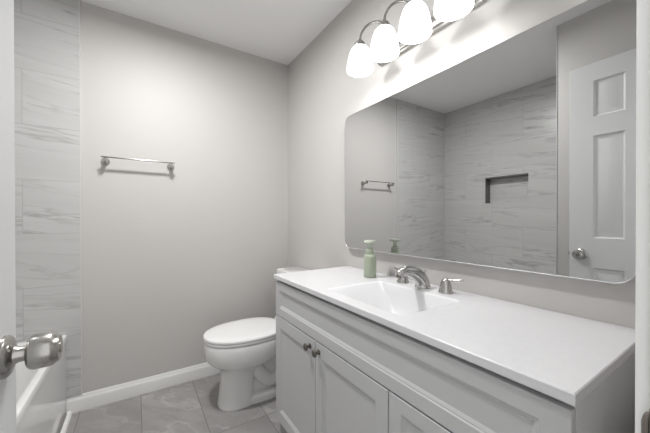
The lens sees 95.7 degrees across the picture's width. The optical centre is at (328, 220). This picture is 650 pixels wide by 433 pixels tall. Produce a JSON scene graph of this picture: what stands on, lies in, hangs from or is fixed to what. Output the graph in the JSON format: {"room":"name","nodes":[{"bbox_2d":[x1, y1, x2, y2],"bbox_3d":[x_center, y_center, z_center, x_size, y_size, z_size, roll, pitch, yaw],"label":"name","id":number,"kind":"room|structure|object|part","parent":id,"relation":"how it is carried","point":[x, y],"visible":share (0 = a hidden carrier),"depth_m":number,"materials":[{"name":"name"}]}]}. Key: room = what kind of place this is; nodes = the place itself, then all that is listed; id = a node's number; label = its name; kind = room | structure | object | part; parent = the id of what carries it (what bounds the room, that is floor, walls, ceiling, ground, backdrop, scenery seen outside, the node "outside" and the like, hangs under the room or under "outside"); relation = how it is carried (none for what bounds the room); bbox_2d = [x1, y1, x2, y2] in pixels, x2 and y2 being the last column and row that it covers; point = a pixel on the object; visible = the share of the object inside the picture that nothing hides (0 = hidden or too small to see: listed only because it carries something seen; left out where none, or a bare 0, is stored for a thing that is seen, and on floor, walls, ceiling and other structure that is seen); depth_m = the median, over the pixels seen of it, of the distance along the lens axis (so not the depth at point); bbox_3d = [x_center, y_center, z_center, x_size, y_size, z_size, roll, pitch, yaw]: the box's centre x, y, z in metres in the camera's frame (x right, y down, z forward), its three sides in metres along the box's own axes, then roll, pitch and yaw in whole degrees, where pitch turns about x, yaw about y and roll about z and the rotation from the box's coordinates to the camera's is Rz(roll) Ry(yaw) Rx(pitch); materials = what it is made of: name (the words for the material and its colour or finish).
{"room":"bathroom","nodes":[
{"label":"bathroom","id":0,"kind":"room"},
{"bbox_2d":[60,373,278,432],"bbox_3d":[-0.237,1.177,0.326,2.449,0.080,3.998,0,0,-33],"label":"floor","id":1,"kind":"structure","parent":0,"point":[190,406],"depth_m":1.71,"materials":[{"name":"tile"}]},
{"bbox_2d":[16,335,66,432],"bbox_3d":[-1.446,0.901,0.907,0.759,0.470,1.442,0,0,-33],"label":"bathtub","id":2,"kind":"object","parent":1,"relation":"on","point":[41,392],"visible":0.61,"depth_m":1.37,"materials":[{"name":"white ceramic"}]},
{"bbox_2d":[60,411,71,432],"bbox_3d":[-1.114,1.124,1.117,0.020,0.020,1.442,0,0,-33],"label":"trim","id":3,"kind":"structure","parent":2,"relation":"attached to","point":[69,414],"depth_m":1.63,"materials":[{"name":"white"}]},
{"bbox_2d":[203,267,307,411],"bbox_3d":[-0.429,0.745,1.946,0.738,0.769,0.444,0,0,-33],"label":"toilet","id":4,"kind":"object","parent":1,"relation":"on","point":[243,351],"visible":0.53,"depth_m":1.77,"materials":[{"name":"white ceramic"}]},
{"bbox_3d":[-0.532,0.719,1.879,0.489,0.018,0.378,0,0,-33],"label":"seat","id":5,"kind":"part","parent":4,"relation":"part of","materials":[{"name":"white plastic"}]},
{"bbox_3d":[-0.533,0.696,1.878,0.490,0.023,0.380,0,0,-33],"label":"lid","id":6,"kind":"part","parent":4,"relation":"part of","materials":[{"name":"white plastic"}]},
{"bbox_3d":[-0.199,0.383,2.094,0.188,0.046,0.444,0,0,-33],"label":"tank lid","id":7,"kind":"part","parent":4,"relation":"part of","materials":[{"name":"white ceramic"}]},
{"bbox_2d":[276,280,634,432],"bbox_3d":[0.254,0.717,1.130,0.501,0.832,1.240,0,0,-33],"label":"vanity cabinet","id":8,"kind":"object","parent":1,"relation":"on","point":[339,369],"visible":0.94,"depth_m":0.84,"materials":[{"name":"grey paint"}]},
{"bbox_3d":[-0.154,0.754,1.365,0.018,0.533,0.400,0,0,-33],"label":"door","id":9,"kind":"part","parent":8,"relation":"part of","materials":[{"name":"grey paint"}]},
{"bbox_3d":[-0.086,0.522,1.217,0.028,0.031,0.031,0,0,-33],"label":"knob","id":10,"kind":"part","parent":8,"relation":"part of","materials":[{"name":"grey metal"}]},
{"bbox_3d":[-0.048,0.522,1.158,0.028,0.031,0.031,0,0,-33],"label":"knob","id":11,"kind":"part","parent":8,"relation":"part of","materials":[{"name":"grey metal"}]},
{"bbox_3d":[0.068,0.755,1.023,0.018,0.533,0.407,0,0,-33],"label":"door","id":12,"kind":"part","parent":8,"relation":"part of","materials":[{"name":"grey paint"}]},
{"bbox_3d":[0.297,0.580,0.671,0.018,0.180,0.423,0,0,-33],"label":"drawer","id":13,"kind":"part","parent":8,"relation":"part of","materials":[{"name":"grey paint"}]},
{"bbox_2d":[274,266,634,406],"bbox_3d":[0.262,0.343,1.133,0.483,0.128,1.251,0,0,-33],"label":"countertop","id":14,"kind":"structure","parent":8,"relation":"on","point":[563,357],"depth_m":0.76,"materials":[{"name":"stone"}]},
{"bbox_2d":[364,240,375,277],"bbox_3d":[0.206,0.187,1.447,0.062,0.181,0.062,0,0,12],"label":"soap bottle","id":15,"kind":"object","parent":14,"relation":"on","point":[369,257],"visible":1,"depth_m":1.42,"materials":[{"name":"green plastic"}]},
{"bbox_2d":[329,281,458,315],"bbox_3d":[0.228,0.343,1.112,0.294,0.128,0.407,0,0,-33],"label":"basin","id":16,"kind":"object","parent":14,"relation":"in","point":[391,298],"depth_m":1.23,"materials":[{"name":"white ceramic"}]},
{"bbox_2d":[393,265,463,293],"bbox_3d":[0.344,0.230,1.194,0.185,0.099,0.351,0,0,-33],"label":"faucet","id":17,"kind":"object","parent":14,"relation":"on","point":[421,279],"visible":1,"depth_m":1.17,"materials":[{"name":"silver metal"}]},
{"bbox_3d":[0.335,0.250,1.319,0.054,0.056,0.054,0,0,-33],"label":"handle","id":18,"kind":"part","parent":17,"relation":"part of","materials":[{"name":"silver metal"}]},
{"bbox_3d":[0.344,0.230,1.194,0.185,0.099,0.064,0,0,-33],"label":"spout","id":19,"kind":"part","parent":17,"relation":"part of","materials":[{"name":"silver metal"}]},
{"bbox_3d":[0.454,0.250,1.136,0.054,0.056,0.054,0,0,-33],"label":"handle","id":20,"kind":"part","parent":17,"relation":"part of","materials":[{"name":"silver metal"}]},
{"bbox_3d":[0.476,0.228,1.111,0.013,0.022,0.069,0,0,-42],"label":"lever","id":21,"kind":"part","parent":17,"relation":"part of","materials":[{"name":"silver metal"}]},
{"bbox_2d":[66,1,287,398],"bbox_3d":[-1.348,-0.089,1.911,2.329,2.440,0.120,0,0,-33],"label":"wall","id":22,"kind":"structure","parent":0,"point":[170,257],"depth_m":2.02,"materials":[{"name":"grey paint"}]},
{"bbox_2d":[14,0,80,397],"bbox_3d":[-1.818,-0.134,1.527,0.821,2.346,0.010,0,0,-33],"label":"wall tile","id":23,"kind":"structure","parent":22,"relation":"attached to","point":[46,32],"depth_m":1.67,"materials":[{"name":"tile"}]},
{"bbox_2d":[79,0,82,394],"bbox_3d":[-1.472,-0.135,1.752,0.005,2.346,0.011,0,0,-33],"label":"trim","id":24,"kind":"structure","parent":22,"relation":"attached to","point":[79,0],"depth_m":1.75,"materials":[{"name":"grey"}]},
{"bbox_2d":[101,156,174,169],"bbox_3d":[-1.206,-0.367,1.886,0.400,0.044,0.074,0,0,-33],"label":"towel bar","id":25,"kind":"object","parent":22,"relation":"attached to","point":[105,160],"visible":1,"depth_m":1.83,"materials":[{"name":"silver metal"}]},
{"bbox_3d":[-1.356,-0.367,1.790,0.044,0.044,0.072,0,0,-33],"label":"post","id":26,"kind":"part","parent":25,"relation":"part of","materials":[{"name":"silver metal"}]},
{"bbox_3d":[-1.058,-0.368,1.984,0.044,0.044,0.072,0,0,-33],"label":"post","id":27,"kind":"part","parent":25,"relation":"part of","materials":[{"name":"silver metal"}]},
{"bbox_2d":[66,362,219,414],"bbox_3d":[-0.930,1.082,2.107,1.425,0.094,0.016,0,0,-33],"label":"baseboard","id":28,"kind":"structure","parent":22,"relation":"attached to","point":[96,398],"depth_m":1.90,"materials":[{"name":"white paint"}]},
{"bbox_2d":[80,0,351,64],"bbox_3d":[-0.665,-1.345,0.965,2.449,0.080,2.442,0,0,-33],"label":"ceiling","id":29,"kind":"structure","parent":0,"point":[278,31],"depth_m":1.91,"materials":[{"name":"white paint"}]},
{"bbox_2d":[288,0,635,328],"bbox_3d":[0.312,-0.090,1.607,0.120,2.440,2.442,0,0,-33],"label":"wall","id":30,"kind":"structure","parent":0,"point":[322,95],"depth_m":1.62,"materials":[{"name":"grey paint"}]},
{"bbox_2d":[347,0,486,77],"bbox_3d":[0.335,-0.847,1.248,0.228,0.242,0.632,0,0,-33],"label":"vanity light","id":31,"kind":"object","parent":30,"relation":"attached to","point":[416,26],"visible":1,"depth_m":1.23,"materials":[{"name":"white glass"}]},
{"bbox_3d":[0.155,-0.786,1.432,0.128,0.118,0.128,0,0,-33],"label":"lamp shade","id":32,"kind":"part","parent":31,"relation":"part of","materials":[{"name":"white glass"}]},
{"bbox_3d":[0.241,-0.894,1.429,0.182,0.149,0.030,0,0,2],"label":"arm","id":33,"kind":"part","parent":31,"relation":"part of","materials":[{"name":"silver metal"}]},
{"bbox_3d":[0.247,-0.785,1.292,0.128,0.118,0.128,0,0,-33],"label":"lamp shade","id":34,"kind":"part","parent":31,"relation":"part of","materials":[{"name":"white glass"}]},
{"bbox_3d":[0.328,-0.894,1.299,0.174,0.149,0.030,0,0,0],"label":"arm","id":35,"kind":"part","parent":31,"relation":"part of","materials":[{"name":"silver metal"}]},
{"bbox_3d":[0.339,-0.793,1.151,0.057,0.084,0.057,0,0,-33],"label":"bulb","id":36,"kind":"part","parent":31,"relation":"part of","materials":[{"name":"white glass"}]},
{"bbox_3d":[0.339,-0.785,1.151,0.128,0.118,0.128,0,0,-33],"label":"lamp shade","id":37,"kind":"part","parent":31,"relation":"part of","materials":[{"name":"white glass"}]},
{"bbox_3d":[0.431,-0.793,1.010,0.057,0.084,0.057,0,0,-33],"label":"bulb","id":38,"kind":"part","parent":31,"relation":"part of","materials":[{"name":"white glass"}]},
{"bbox_3d":[0.431,-0.784,1.010,0.128,0.118,0.128,0,0,-33],"label":"lamp shade","id":39,"kind":"part","parent":31,"relation":"part of","materials":[{"name":"white glass"}]},
{"bbox_2d":[344,0,636,283],"bbox_3d":[0.449,-0.224,1.255,0.032,0.776,1.235,0,0,-33],"label":"wall mirror","id":40,"kind":"object","parent":30,"relation":"attached to","point":[518,154],"visible":0.86,"depth_m":0.97,"materials":[{"name":"silver mirror glass"}]},
{"bbox_3d":[0.349,-0.083,0.241,1.311,2.440,0.113,0,0,-33],"label":"wall","id":41,"kind":"structure","parent":0,"visible":0},
{"bbox_2d":[635,0,649,432],"bbox_3d":[0.080,0.071,0.074,0.762,2.135,0.126,0,0,-33],"label":"door frame","id":42,"kind":"structure","parent":41,"relation":"in","point":[642,288],"depth_m":0.30,"materials":[{"name":"white paint"}]},
{"bbox_2d":[0,0,62,432],"bbox_3d":[-0.375,0.102,0.234,0.161,2.052,0.656,0,0,-33],"label":"door","id":43,"kind":"structure","parent":42,"relation":"attached to","point":[41,350],"depth_m":0.47,"materials":[{"name":"white paint"}]},
{"bbox_3d":[-0.469,0.213,0.485,0.042,0.055,0.055,0,0,-33],"label":"knob","id":44,"kind":"part","parent":43,"relation":"part of","materials":[{"name":"silver metal"}]},
{"bbox_3d":[0.330,0.215,0.280,0.006,0.057,0.046,0,0,-33],"label":"strike plate","id":45,"kind":"part","parent":42,"relation":"part of","materials":[{"name":"silver metal"}]}
]}

